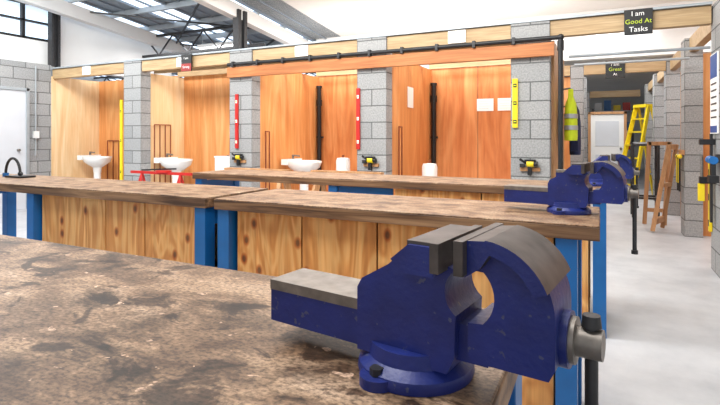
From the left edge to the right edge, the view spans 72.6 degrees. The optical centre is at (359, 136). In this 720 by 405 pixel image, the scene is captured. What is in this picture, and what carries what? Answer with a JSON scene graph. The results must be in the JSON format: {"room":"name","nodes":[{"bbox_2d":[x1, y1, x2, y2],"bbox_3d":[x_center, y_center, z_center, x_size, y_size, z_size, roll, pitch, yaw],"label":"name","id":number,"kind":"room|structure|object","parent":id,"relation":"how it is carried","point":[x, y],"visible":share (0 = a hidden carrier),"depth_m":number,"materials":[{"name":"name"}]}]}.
{"room":"plumbing training workshop","nodes":[
{"label":"plumbing training workshop","id":0,"kind":"room"},
{"bbox_2d":[0,59,98,177],"bbox_3d":[-7.467,-0.030,4.966,0.220,2.500,10.350,0,0,26],"label":"wall","id":1,"kind":"structure","parent":0,"point":[74,102],"depth_m":8.85,"materials":[{"name":"wood"}]},
{"bbox_2d":[0,86,29,211],"bbox_3d":[-5.902,0.195,7.836,0.095,2.050,1.180,0,0,26],"label":"door","id":2,"kind":"structure","parent":1,"relation":"in","point":[14,101],"depth_m":8.18,"materials":[{"name":"grey paint"}]},
{"bbox_2d":[33,66,38,155],"bbox_3d":[-5.608,-0.455,8.482,0.055,1.550,0.080,0,0,26],"label":"conduit","id":3,"kind":"object","parent":1,"relation":"attached to","point":[35,133],"visible":1,"depth_m":8.47,"materials":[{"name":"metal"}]},
{"bbox_2d":[51,55,180,68],"bbox_3d":[-4.060,-1.224,7.999,3.116,0.022,0.140,0,0,26],"label":"plate","id":4,"kind":"object","parent":1,"relation":"on","point":[173,56],"depth_m":7.98,"materials":[{"name":"metal"}]},
{"bbox_2d":[0,16,171,77],"bbox_3d":[-7.249,-2.380,6.001,0.200,2.200,12.400,0,0,26],"label":"wall","id":5,"kind":"structure","parent":0,"point":[81,43],"depth_m":9.50,"materials":[{"name":"white paint"}]},
{"bbox_2d":[0,0,47,41],"bbox_3d":[-7.416,-2.065,5.638,0.120,0.670,7.600,0,0,26],"label":"window","id":6,"kind":"structure","parent":5,"relation":"in","point":[17,19],"depth_m":8.60,"materials":[{"name":"clear glass"}]},
{"bbox_2d":[52,62,123,78],"bbox_3d":[-4.636,-1.125,8.390,1.886,0.170,0.090,0,0,26],"label":"header beam","id":7,"kind":"structure","parent":0,"point":[115,68],"depth_m":8.29,"materials":[{"name":"beige wood"}]},
{"bbox_2d":[82,66,90,74],"bbox_3d":[-4.656,-1.130,8.339,0.200,0.140,0.016,0,0,26],"label":"sheet","id":8,"kind":"object","parent":7,"relation":"attached to","point":[86,70],"visible":1,"depth_m":8.33,"materials":[{"name":"paper"}]},
{"bbox_2d":[124,60,150,181],"bbox_3d":[-3.600,0.005,7.916,0.390,2.430,0.190,0,0,26],"label":"column","id":9,"kind":"structure","parent":0,"point":[137,83],"depth_m":7.83,"materials":[{"name":"concrete"}]},
{"bbox_2d":[120,100,122,179],"bbox_3d":[-3.859,0.060,7.914,0.045,1.320,0.034,0,0,26],"label":"spirit level","id":10,"kind":"object","parent":9,"relation":"attached to","point":[121,101],"visible":0.94,"depth_m":7.91,"materials":[{"name":"yellow paint"}]},
{"bbox_2d":[99,74,229,183],"bbox_3d":[-3.172,0.070,8.642,4.260,2.300,0.030,0,0,26],"label":"wall","id":11,"kind":"structure","parent":0,"point":[206,97],"depth_m":8.46,"materials":[{"name":"brown wood"}]},
{"bbox_2d":[107,140,118,179],"bbox_3d":[-4.709,0.490,9.345,0.340,0.860,0.020,0,0,26],"label":"copper pipes","id":12,"kind":"object","parent":11,"relation":"attached to","point":[107,140],"visible":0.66,"depth_m":9.34,"materials":[{"name":"brown metal"}]},
{"bbox_2d":[151,74,183,182],"bbox_3d":[-3.316,0.095,8.289,0.170,2.250,0.730,0,0,26],"label":"wall partition","id":13,"kind":"structure","parent":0,"point":[167,92],"depth_m":8.25,"materials":[{"name":"brown wood"}]},
{"bbox_2d":[154,124,170,182],"bbox_3d":[-3.266,0.355,8.109,0.020,1.130,0.350,0,0,26],"label":"copper pipes","id":14,"kind":"object","parent":13,"relation":"attached to","point":[165,125],"visible":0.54,"depth_m":8.06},
{"bbox_2d":[154,65,229,76],"bbox_3d":[-2.384,-1.085,7.852,1.950,0.090,0.545,0,0,26],"label":"ceiling joists","id":15,"kind":"object","parent":13,"relation":"on","point":[214,70],"visible":0.46,"depth_m":8.06,"materials":[{"name":"beige wood"}]},
{"bbox_2d":[142,52,229,71],"bbox_3d":[-2.630,-1.125,7.407,1.796,0.170,0.090,0,0,26],"label":"header beam","id":16,"kind":"structure","parent":0,"point":[217,59],"depth_m":7.28,"materials":[{"name":"beige wood"}]},
{"bbox_2d":[177,57,180,66],"bbox_3d":[-2.681,-1.130,7.371,0.200,0.140,0.016,0,0,26],"label":"sheet","id":17,"kind":"object","parent":16,"relation":"attached to","point":[178,58],"visible":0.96,"depth_m":7.38,"materials":[{"name":"paper"}]},
{"bbox_2d":[181,54,191,71],"bbox_3d":[-2.579,-1.105,7.283,0.200,0.250,0.025,0,0,26],"label":"hanging sign","id":18,"kind":"object","parent":16,"relation":"hanging from","point":[186,59],"visible":1,"depth_m":7.27,"materials":[{"name":"plastic"}]},
{"bbox_2d":[230,50,259,187],"bbox_3d":[-1.633,0.005,6.952,0.390,2.430,0.190,0,0,26],"label":"column","id":19,"kind":"structure","parent":0,"point":[248,88],"depth_m":6.86,"materials":[{"name":"concrete"}]},
{"bbox_2d":[235,94,238,147],"bbox_3d":[-1.730,-0.220,6.871,0.048,0.760,0.034,0,0,26],"label":"spirit level","id":20,"kind":"object","parent":19,"relation":"attached to","point":[236,95],"visible":1,"depth_m":6.86,"materials":[{"name":"red paint"}]},
{"bbox_2d":[232,153,245,165],"bbox_3d":[-1.692,0.310,6.827,0.207,0.180,0.085,0,0,26],"label":"tool","id":21,"kind":"object","parent":19,"relation":"attached to","point":[237,158],"visible":1,"depth_m":6.80,"materials":[{"name":"yellow paint"}]},
{"bbox_2d":[260,73,317,190],"bbox_3d":[-1.152,0.095,7.730,0.170,2.250,1.630,0,0,26],"label":"wall partition","id":22,"kind":"structure","parent":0,"point":[288,108],"depth_m":7.57,"materials":[{"name":"brown wood"}]},
{"bbox_2d":[265,131,269,189],"bbox_3d":[-1.334,0.415,7.073,0.020,1.010,0.110,0,0,26],"label":"copper pipes","id":23,"kind":"object","parent":22,"relation":"attached to","point":[265,131],"visible":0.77,"depth_m":7.08,"materials":[{"name":"brown metal"}]},
{"bbox_2d":[262,56,356,76],"bbox_3d":[-0.273,-1.085,7.375,1.780,0.090,1.545,0,0,26],"label":"ceiling joists","id":24,"kind":"object","parent":22,"relation":"on","point":[342,72],"visible":0.12,"depth_m":8.14,"materials":[{"name":"beige wood"}]},
{"bbox_2d":[253,40,356,60],"bbox_3d":[-0.739,-1.125,6.481,1.626,0.170,0.090,0,0,26],"label":"header beam","id":25,"kind":"structure","parent":0,"point":[349,46],"depth_m":6.37,"materials":[{"name":"beige wood"}]},
{"bbox_2d":[295,45,307,56],"bbox_3d":[-0.768,-1.130,6.434,0.200,0.140,0.016,0,0,26],"label":"sheet","id":26,"kind":"object","parent":25,"relation":"attached to","point":[302,50],"visible":0.96,"depth_m":6.43,"materials":[{"name":"paper"}]},
{"bbox_2d":[192,10,623,55],"bbox_3d":[0.021,-1.224,5.998,5.654,0.022,0.144,0,0,26],"label":"plate","id":27,"kind":"object","parent":25,"relation":"on","point":[508,23],"depth_m":5.64,"materials":[{"name":"metal"}]},
{"bbox_2d":[0,170,719,404],"bbox_3d":[-1.887,1.270,12.060,26.000,0.100,28.000,0,0,26],"label":"floor","id":28,"kind":"structure","parent":0,"point":[663,300],"depth_m":3.37,"materials":[{"name":"concrete"}]},
{"bbox_2d":[77,151,111,178],"bbox_3d":[-4.841,0.744,9.030,0.570,0.952,0.456,0,0,26],"label":"basin","id":29,"kind":"object","parent":28,"relation":"on","point":[96,162],"visible":0.69,"depth_m":8.93,"materials":[{"name":"white ceramic"}]},
{"bbox_2d":[0,174,268,267],"bbox_3d":[-1.922,0.770,3.419,2.740,0.900,0.550,0,0,26],"label":"workbench","id":30,"kind":"object","parent":28,"relation":"on","point":[178,222],"visible":0.4,"depth_m":2.97,"materials":[{"name":"brown wood"}]},
{"bbox_2d":[2,157,35,177],"bbox_3d":[-2.743,0.240,3.905,0.322,0.159,0.120,0,0,26],"label":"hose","id":31,"kind":"object","parent":30,"relation":"on","point":[5,174],"visible":1,"depth_m":3.88,"materials":[{"name":"black metal"}]},
{"bbox_2d":[130,168,191,182],"bbox_3d":[-2.591,0.812,6.417,1.100,0.824,0.478,0,0,26],"label":"sawhorse","id":32,"kind":"object","parent":28,"relation":"on","point":[164,171],"visible":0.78,"depth_m":6.36,"materials":[{"name":"red paint"}]},
{"bbox_2d":[154,153,192,182],"bbox_3d":[-2.994,0.744,7.981,0.570,0.952,0.456,0,0,26],"label":"basin","id":33,"kind":"object","parent":28,"relation":"on","point":[181,164],"visible":0.68,"depth_m":7.87,"materials":[{"name":"white ceramic"}]},
{"bbox_2d":[214,155,229,170],"bbox_3d":[-2.251,0.757,7.794,0.420,0.925,0.643,0,0,26],"label":"toilet","id":34,"kind":"object","parent":28,"relation":"on","point":[221,162],"visible":0.18,"depth_m":7.93,"materials":[{"name":"white ceramic"}]},
{"bbox_2d":[233,9,246,48],"bbox_3d":[-2.109,-0.502,8.628,0.120,3.444,0.240,0,0,26],"label":"steel post","id":35,"kind":"object","parent":28,"relation":"on","point":[239,26],"visible":0.29,"depth_m":8.54,"materials":[{"name":"grey metal"}]},
{"bbox_2d":[224,167,291,189],"bbox_3d":[-1.303,0.816,6.206,1.027,0.831,0.638,0,0,26],"label":"workbench","id":36,"kind":"object","parent":28,"relation":"on","point":[279,185],"visible":0.05,"depth_m":6.09,"materials":[{"name":"brown wood"}]},
{"bbox_2d":[0,235,521,404],"bbox_3d":[-1.125,0.770,0.790,2.485,0.900,1.430,0,0,26],"label":"workbench","id":37,"kind":"object","parent":28,"relation":"on","point":[79,325],"visible":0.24,"depth_m":0.76,"materials":[{"name":"brown wood"}]},
{"bbox_2d":[270,223,605,404],"bbox_3d":[0.076,0.285,0.681,0.475,0.332,0.183,0,0,34],"label":"bench vise","id":38,"kind":"object","parent":37,"relation":"on","point":[419,324],"visible":1,"depth_m":0.61,"materials":[{"name":"blue metal"}]},
{"bbox_2d":[281,155,321,190],"bbox_3d":[-0.847,0.744,7.431,0.570,0.952,0.456,0,0,26],"label":"basin","id":39,"kind":"object","parent":28,"relation":"on","point":[296,164],"visible":0.6,"depth_m":7.29,"materials":[{"name":"white ceramic"}]},
{"bbox_2d":[336,155,349,170],"bbox_3d":[-0.263,0.750,7.646,0.220,0.940,0.220,0,0,26],"label":"cylinder","id":40,"kind":"object","parent":28,"relation":"on","point":[342,164],"visible":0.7,"depth_m":7.55,"materials":[{"name":"white paint"}]},
{"bbox_2d":[310,170,383,190],"bbox_3d":[-0.157,0.811,5.589,0.927,0.841,0.638,0,0,26],"label":"sawhorse","id":41,"kind":"object","parent":28,"relation":"on","point":[315,187],"visible":0.05,"depth_m":5.63,"materials":[{"name":"brown wood"}]},
{"bbox_2d":[192,169,605,333],"bbox_3d":[0.114,0.770,3.925,3.350,0.900,0.550,0,0,26],"label":"workbench","id":42,"kind":"object","parent":28,"relation":"on","point":[487,189],"visible":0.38,"depth_m":3.52,"materials":[{"name":"pine"},{"name":"wood"},{"name":"blue painted steel"}]},
{"bbox_2d":[339,186,393,194],"bbox_3d":[0.043,0.750,3.712,0.450,0.740,0.015,0,0,26],"label":"panel","id":43,"kind":"object","parent":42,"relation":"attached to","point":[345,189],"visible":0.07,"depth_m":3.70,"materials":[{"name":"blue metal"}]},
{"bbox_2d":[556,154,639,207],"bbox_3d":[1.564,0.283,3.242,0.498,0.348,0.192,0,0,22],"label":"bench vise","id":44,"kind":"object","parent":42,"relation":"on","point":[596,180],"visible":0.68,"depth_m":3.15,"materials":[{"name":"blue metal"}]},
{"bbox_2d":[214,189,599,404],"bbox_3d":[0.171,0.770,2.394,1.800,0.900,0.550,0,0,26],"label":"workbench","id":45,"kind":"object","parent":28,"relation":"on","point":[274,232],"visible":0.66,"depth_m":2.25,"materials":[{"name":"brown wood"}]},
{"bbox_2d":[504,161,638,254],"bbox_3d":[0.885,0.281,2.083,0.522,0.365,0.202,0,0,34],"label":"bench vise","id":46,"kind":"object","parent":45,"relation":"on","point":[571,192],"visible":1,"depth_m":2.01,"materials":[{"name":"blue metal"}]},
{"bbox_2d":[422,160,436,175],"bbox_3d":[0.910,0.760,6.403,0.200,0.920,0.200,0,0,26],"label":"cylinder","id":47,"kind":"object","parent":28,"relation":"on","point":[428,169],"visible":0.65,"depth_m":6.32,"materials":[{"name":"white paint"}]},
{"bbox_2d":[588,111,626,180],"bbox_3d":[5.856,0.310,11.614,0.820,1.820,0.128,0,0,26],"label":"door","id":48,"kind":"structure","parent":28,"relation":"on","point":[607,134],"depth_m":11.60,"materials":[{"name":"white paint"}]},
{"bbox_2d":[592,100,633,150],"bbox_3d":[7.903,0.040,15.337,1.140,2.360,0.540,0,0,26],"label":"shelving unit","id":49,"kind":"object","parent":28,"relation":"on","point":[607,103],"visible":0.25,"depth_m":15.16,"materials":[{"name":"metal"}]},
{"bbox_2d":[622,104,652,194],"bbox_3d":[5.761,0.285,9.973,1.018,1.890,0.550,0,0,-12],"label":"step ladder","id":50,"kind":"object","parent":28,"relation":"on","point":[649,107],"visible":0.47,"depth_m":9.98,"materials":[{"name":"yellow metal"}]},
{"bbox_2d":[630,142,659,215],"bbox_3d":[4.369,0.650,7.520,0.365,1.140,0.385,0,0,26],"label":"metal stand","id":51,"kind":"object","parent":28,"relation":"on","point":[657,147],"visible":0.48,"depth_m":7.42,"materials":[{"name":"metal"}]},
{"bbox_2d":[642,142,671,224],"bbox_3d":[4.135,0.643,6.827,0.350,1.156,0.050,0,0,26],"label":"frame","id":52,"kind":"object","parent":28,"relation":"on","point":[646,209],"visible":0.68,"depth_m":6.85,"materials":[{"name":"brown wood"}]},
{"bbox_2d":[650,144,678,231],"bbox_3d":[3.940,0.650,6.338,0.517,1.120,0.216,0,0,-42],"label":"frame","id":53,"kind":"object","parent":28,"relation":"on","point":[656,219],"visible":1,"depth_m":6.33,"materials":[{"name":"brown wood"}]},
{"bbox_2d":[357,36,391,174],"bbox_3d":[0.181,0.005,6.064,0.390,2.430,0.190,0,0,26],"label":"column","id":54,"kind":"structure","parent":0,"point":[375,84],"depth_m":5.97,"materials":[{"name":"concrete"}]},
{"bbox_2d":[356,88,359,148],"bbox_3d":[-0.023,-0.225,6.035,0.048,0.750,0.034,0,0,26],"label":"spirit level","id":55,"kind":"object","parent":54,"relation":"attached to","point":[357,89],"visible":1,"depth_m":6.02,"materials":[{"name":"red paint"}]},
{"bbox_2d":[361,155,378,169],"bbox_3d":[0.122,0.310,5.939,0.207,0.180,0.085,0,0,26],"label":"tool","id":56,"kind":"object","parent":54,"relation":"attached to","point":[369,161],"visible":1,"depth_m":5.92,"materials":[{"name":"yellow paint"}]},
{"bbox_2d":[227,42,554,77],"bbox_3d":[0.067,-0.905,5.978,4.300,0.140,0.055,0,0,26],"label":"board","id":57,"kind":"object","parent":54,"relation":"attached to","point":[545,49],"visible":1,"depth_m":5.73,"materials":[{"name":"wood"}]},
{"bbox_2d":[227,34,563,168],"bbox_3d":[0.105,0.085,5.928,4.373,2.270,0.065,0,0,26],"label":"pipe","id":58,"kind":"object","parent":54,"relation":"attached to","point":[560,43],"visible":0.95,"depth_m":5.33,"materials":[{"name":"black plastic"}]},
{"bbox_2d":[73,0,692,112],"bbox_3d":[-3.458,-2.228,11.159,24.030,2.720,25.000,0,0,26],"label":"ceiling","id":59,"kind":"structure","parent":0,"point":[312,20],"depth_m":9.15,"materials":[{"name":"grey"}]},
{"bbox_2d":[15,0,315,81],"bbox_3d":[-7.787,-2.013,13.280,14.330,2.677,23.025,0,0,26],"label":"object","id":60,"kind":"structure","parent":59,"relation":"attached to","point":[256,24],"depth_m":9.56,"materials":[{"name":"white paint"}]},
{"bbox_2d":[48,12,60,66],"bbox_3d":[-5.564,-1.815,8.917,0.120,1.071,0.160,0,0,26],"label":"steel post","id":61,"kind":"object","parent":60,"relation":"attached to","point":[54,20],"visible":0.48,"depth_m":8.91,"materials":[{"name":"grey metal"}]},
{"bbox_2d":[197,36,232,49],"bbox_3d":[-2.946,-2.036,10.352,1.200,0.300,0.120,0,0,26],"label":"light","id":62,"kind":"object","parent":59,"relation":"attached to","point":[229,43],"visible":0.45,"depth_m":10.39,"materials":[{"name":"white paint"}]},
{"bbox_2d":[392,65,430,194],"bbox_3d":[0.662,0.095,6.841,0.170,2.250,1.630,0,0,26],"label":"wall partition","id":63,"kind":"structure","parent":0,"point":[415,121],"depth_m":6.78,"materials":[{"name":"brown wood"}]},
{"bbox_2d":[398,126,402,174],"bbox_3d":[0.517,0.390,6.261,0.020,1.060,0.120,0,0,26],"label":"copper pipes","id":64,"kind":"object","parent":63,"relation":"attached to","point":[399,127],"visible":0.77,"depth_m":6.24,"materials":[{"name":"brown metal"}]},
{"bbox_2d":[407,86,412,107],"bbox_3d":[0.689,-0.540,6.689,0.004,0.280,0.220,0,0,26],"label":"notice sheet","id":65,"kind":"object","parent":63,"relation":"attached to","point":[409,89],"visible":1,"depth_m":6.67,"materials":[{"name":"paper"}]},
{"bbox_2d":[392,44,510,69],"bbox_3d":[1.460,-1.085,6.526,1.600,0.090,1.545,0,0,26],"label":"ceiling joists","id":66,"kind":"object","parent":63,"relation":"on","point":[505,61],"visible":0.11,"depth_m":7.13,"materials":[{"name":"beige wood"}]},
{"bbox_2d":[318,64,510,191],"bbox_3d":[1.009,0.080,7.594,3.830,2.280,0.033,0,0,26],"label":"wall","id":67,"kind":"structure","parent":0,"point":[470,142],"depth_m":7.36,"materials":[{"name":"wood"}]},
{"bbox_2d":[316,86,323,190],"bbox_3d":[-0.691,0.175,8.341,0.100,2.090,0.108,0,0,26],"label":"pipe","id":68,"kind":"object","parent":67,"relation":"attached to","point":[318,101],"visible":0.7,"depth_m":8.30,"materials":[{"name":"black plastic"}]},
{"bbox_2d":[430,83,437,163],"bbox_3d":[1.122,0.200,7.451,0.100,2.040,0.110,0,0,26],"label":"pipe","id":69,"kind":"object","parent":67,"relation":"attached to","point":[433,98],"visible":0.72,"depth_m":7.42,"materials":[{"name":"black plastic"}]},
{"bbox_2d":[477,98,493,110],"bbox_3d":[1.831,-0.470,7.169,0.240,0.180,0.005,0,0,26],"label":"notice sheet","id":70,"kind":"object","parent":67,"relation":"attached to","point":[482,104],"visible":1,"depth_m":7.17,"materials":[{"name":"paper"}]},
{"bbox_2d":[498,98,510,110],"bbox_3d":[2.100,-0.470,7.037,0.240,0.180,0.005,0,0,26],"label":"notice sheet","id":71,"kind":"object","parent":67,"relation":"attached to","point":[504,104],"visible":0.79,"depth_m":7.05,"materials":[{"name":"paper"}]},
{"bbox_2d":[387,25,510,48],"bbox_3d":[0.994,-1.125,5.632,1.446,0.170,0.090,0,0,26],"label":"header beam","id":72,"kind":"structure","parent":0,"point":[503,32],"depth_m":5.61,"materials":[{"name":"beige wood"}]},
{"bbox_2d":[448,30,465,43],"bbox_3d":[1.091,-1.130,5.523,0.200,0.140,0.016,0,0,26],"label":"sheet","id":73,"kind":"object","parent":72,"relation":"attached to","point":[458,36],"visible":1,"depth_m":5.51,"materials":[{"name":"paper"}]},
{"bbox_2d":[316,0,716,68],"bbox_3d":[3.384,-2.305,8.726,9.600,1.950,0.150,0,0,26],"label":"wall","id":74,"kind":"structure","parent":0,"point":[662,38],"depth_m":8.21,"materials":[{"name":"white paint"}]},
{"bbox_2d":[511,20,550,180],"bbox_3d":[1.833,0.005,5.254,0.390,2.430,0.190,0,0,26],"label":"column","id":75,"kind":"structure","parent":0,"point":[531,139],"depth_m":5.16,"materials":[{"name":"concrete"}]},
{"bbox_2d":[512,79,517,127],"bbox_3d":[1.650,-0.360,5.215,0.055,0.520,0.034,0,0,26],"label":"spirit level","id":76,"kind":"object","parent":75,"relation":"attached to","point":[514,81],"visible":1,"depth_m":5.21,"materials":[{"name":"yellow paint"}]},
{"bbox_2d":[519,158,539,174],"bbox_3d":[1.774,0.310,5.129,0.207,0.180,0.085,0,0,26],"label":"tool","id":77,"kind":"object","parent":75,"relation":"attached to","point":[530,163],"visible":1,"depth_m":5.11,"materials":[{"name":"yellow paint"}]},
{"bbox_2d":[551,41,563,178],"bbox_3d":[2.400,0.095,5.990,0.080,2.250,1.630,0,0,26],"label":"wall partition","id":78,"kind":"structure","parent":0,"point":[554,59],"depth_m":5.27,"materials":[{"name":"brown wood"}]},
{"bbox_2d":[563,87,577,140],"bbox_3d":[2.387,-0.265,5.623,0.213,0.610,0.335,0,0,26],"label":"vest","id":79,"kind":"object","parent":78,"relation":"attached to","point":[570,116],"visible":0.96,"depth_m":5.50,"materials":[{"name":"fabric"}]},
{"bbox_2d":[563,106,580,154],"bbox_3d":[2.656,-0.095,6.159,0.224,0.630,0.480,0,0,26],"label":"jacket","id":80,"kind":"object","parent":78,"relation":"attached to","point":[574,146],"visible":0.41,"depth_m":6.02,"materials":[{"name":"blue fabric"}]},
{"bbox_2d":[564,77,569,168],"bbox_3d":[2.010,0.095,9.165,3.545,2.250,0.030,0,0,26],"label":"wall partition","id":81,"kind":"structure","parent":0,"point":[566,79],"depth_m":8.40,"materials":[{"name":"orange wood"}]},
{"bbox_2d":[564,65,569,75],"bbox_3d":[1.081,-1.125,9.543,5.545,0.170,0.090,0,0,26],"label":"header beam","id":82,"kind":"structure","parent":0,"point":[566,68],"depth_m":8.30,"materials":[{"name":"beige wood"}]},
{"bbox_2d":[570,65,583,165],"bbox_3d":[3.731,0.005,8.411,0.200,2.430,0.390,0,0,26],"label":"column","id":83,"kind":"structure","parent":0,"point":[576,72],"depth_m":8.23,"materials":[{"name":"concrete"}]},
{"bbox_2d":[584,77,586,161],"bbox_3d":[4.567,0.005,10.118,0.200,2.430,0.390,0,0,26],"label":"column","id":84,"kind":"structure","parent":0,"point":[585,78],"depth_m":9.91,"materials":[{"name":"concrete"}]},
{"bbox_2d":[587,91,589,161],"bbox_3d":[6.063,0.005,13.171,0.200,2.430,0.390,0,0,26],"label":"column","id":85,"kind":"structure","parent":0,"point":[588,92],"depth_m":12.97,"materials":[{"name":"concrete"}]},
{"bbox_2d":[590,90,639,97],"bbox_3d":[6.661,-1.125,12.822,1.172,0.170,0.090,0,0,26],"label":"header beam","id":86,"kind":"structure","parent":85,"relation":"attached to","point":[620,93],"depth_m":12.77,"materials":[{"name":"beige wood"}]},
{"bbox_2d":[597,113,643,169],"bbox_3d":[2.997,-1.030,22.028,26.000,4.500,0.200,0,0,26],"label":"wall","id":87,"kind":"structure","parent":0,"point":[637,136],"depth_m":18.32,"materials":[{"name":"white paint"}]},
{"bbox_2d":[584,61,665,74],"bbox_3d":[4.285,-1.125,7.973,1.172,0.170,0.090,0,0,26],"label":"header beam","id":88,"kind":"structure","parent":0,"point":[656,66],"depth_m":7.86,"materials":[{"name":"beige wood"}]},
{"bbox_2d":[605,60,624,77],"bbox_3d":[4.151,-1.100,7.973,0.280,0.280,0.023,0,0,26],"label":"hanging sign","id":89,"kind":"object","parent":88,"relation":"hanging from","point":[611,70],"visible":0.88,"depth_m":7.96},
{"bbox_2d":[550,5,711,36],"bbox_3d":[2.619,-1.125,4.836,1.386,0.170,0.090,0,0,26],"label":"header beam","id":90,"kind":"structure","parent":0,"point":[699,15],"depth_m":4.82,"materials":[{"name":"beige wood"}]},
{"bbox_2d":[624,7,652,35],"bbox_3d":[2.675,-1.107,4.710,0.240,0.245,0.023,0,0,26],"label":"hanging sign","id":91,"kind":"object","parent":90,"relation":"hanging from","point":[636,21],"visible":1,"depth_m":4.70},
{"bbox_2d":[653,1,712,10],"bbox_3d":[2.988,-1.224,4.544,0.468,0.022,0.144,0,0,26],"label":"plate","id":92,"kind":"object","parent":90,"relation":"on","point":[703,3],"depth_m":4.56,"materials":[{"name":"metal"}]},
{"bbox_2d":[644,84,652,190],"bbox_3d":[6.662,0.005,11.268,0.190,2.430,0.300,0,0,26],"label":"column","id":93,"kind":"structure","parent":0,"point":[648,95],"depth_m":11.14,"materials":[{"name":"concrete"}]},
{"bbox_2d":[648,79,652,90],"bbox_3d":[6.222,-1.125,10.370,0.090,0.170,1.700,0,0,26],"label":"header beam","id":94,"kind":"structure","parent":0,"point":[650,84],"depth_m":10.60,"materials":[{"name":"beige wood"}]},
{"bbox_2d":[653,74,663,200],"bbox_3d":[5.782,0.005,9.472,0.190,2.430,0.300,0,0,26],"label":"column","id":95,"kind":"structure","parent":0,"point":[658,88],"depth_m":9.35,"materials":[{"name":"concrete"}]},
{"bbox_2d":[657,71,663,82],"bbox_3d":[5.364,-1.125,8.619,0.090,0.170,1.600,0,0,26],"label":"header beam","id":96,"kind":"structure","parent":0,"point":[660,75],"depth_m":8.99,"materials":[{"name":"beige wood"}]},
{"bbox_2d":[664,61,680,215],"bbox_3d":[4.946,0.005,7.766,0.190,2.430,0.300,0,0,26],"label":"column","id":97,"kind":"structure","parent":0,"point":[672,78],"depth_m":7.63,"materials":[{"name":"concrete"}]},
{"bbox_2d":[670,51,680,69],"bbox_3d":[4.539,-1.125,6.935,0.090,0.170,1.550,0,0,26],"label":"header beam","id":98,"kind":"structure","parent":0,"point":[674,64],"depth_m":7.13,"materials":[{"name":"beige wood"}]},
{"bbox_2d":[681,38,702,237],"bbox_3d":[4.132,0.005,6.105,0.190,2.430,0.300,0,0,26],"label":"column","id":99,"kind":"structure","parent":0,"point":[692,68],"depth_m":5.98,"materials":[{"name":"concrete"}]},
{"bbox_2d":[675,150,684,191],"bbox_3d":[3.996,0.415,6.138,0.077,0.510,0.300,0,0,26],"label":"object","id":100,"kind":"object","parent":99,"relation":"attached to","point":[678,156],"visible":1,"depth_m":6.04,"materials":[{"name":"yellow plastic"}]},
{"bbox_2d":[689,24,710,51],"bbox_3d":[3.712,-1.125,5.247,0.090,0.170,1.610,0,0,26],"label":"header beam","id":101,"kind":"structure","parent":0,"point":[701,36],"depth_m":5.38,"materials":[{"name":"beige wood"}]},
{"bbox_2d":[569,46,710,65],"bbox_3d":[3.063,-0.895,5.515,1.250,0.100,1.230,0,0,26],"label":"rail","id":102,"kind":"object","parent":101,"relation":"attached to","point":[700,47],"visible":1,"depth_m":5.14,"materials":[{"name":"metal"}]},
{"bbox_2d":[703,53,710,235],"bbox_3d":[5.243,0.095,5.566,2.280,2.250,0.030,0,0,26],"label":"wall partition","id":103,"kind":"structure","parent":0,"point":[706,56],"depth_m":6.03,"materials":[{"name":"brown wood"}]},
{"bbox_2d":[698,134,714,222],"bbox_3d":[3.134,0.370,4.434,0.127,0.800,0.060,0,0,26],"label":"clamp","id":104,"kind":"object","parent":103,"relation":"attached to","point":[702,180],"visible":0.95,"depth_m":4.42,"materials":[{"name":"metal"}]},
{"bbox_2d":[708,163,711,231],"bbox_3d":[3.232,0.555,4.524,0.027,0.630,0.050,0,0,26],"label":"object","id":105,"kind":"object","parent":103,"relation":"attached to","point":[709,223],"visible":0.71,"depth_m":4.52,"materials":[{"name":"yellow paint"}]},
{"bbox_2d":[711,0,719,277],"bbox_3d":[3.272,0.005,4.349,0.190,2.430,0.390,0,0,26],"label":"column","id":106,"kind":"structure","parent":0,"point":[715,25],"depth_m":4.36,"materials":[{"name":"concrete"}]},
{"bbox_2d":[705,154,719,182],"bbox_3d":[3.070,0.270,4.264,0.091,0.240,0.260,0,0,26],"label":"drill","id":107,"kind":"object","parent":106,"relation":"attached to","point":[712,160],"visible":1,"depth_m":4.18,"materials":[{"name":"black plastic"}]},
{"bbox_2d":[710,51,718,133],"bbox_3d":[3.181,-0.390,4.399,0.014,0.720,0.300,0,0,26],"label":"notice","id":108,"kind":"object","parent":106,"relation":"attached to","point":[714,58],"visible":1,"depth_m":4.36,"materials":[{"name":"paper"}]}
]}

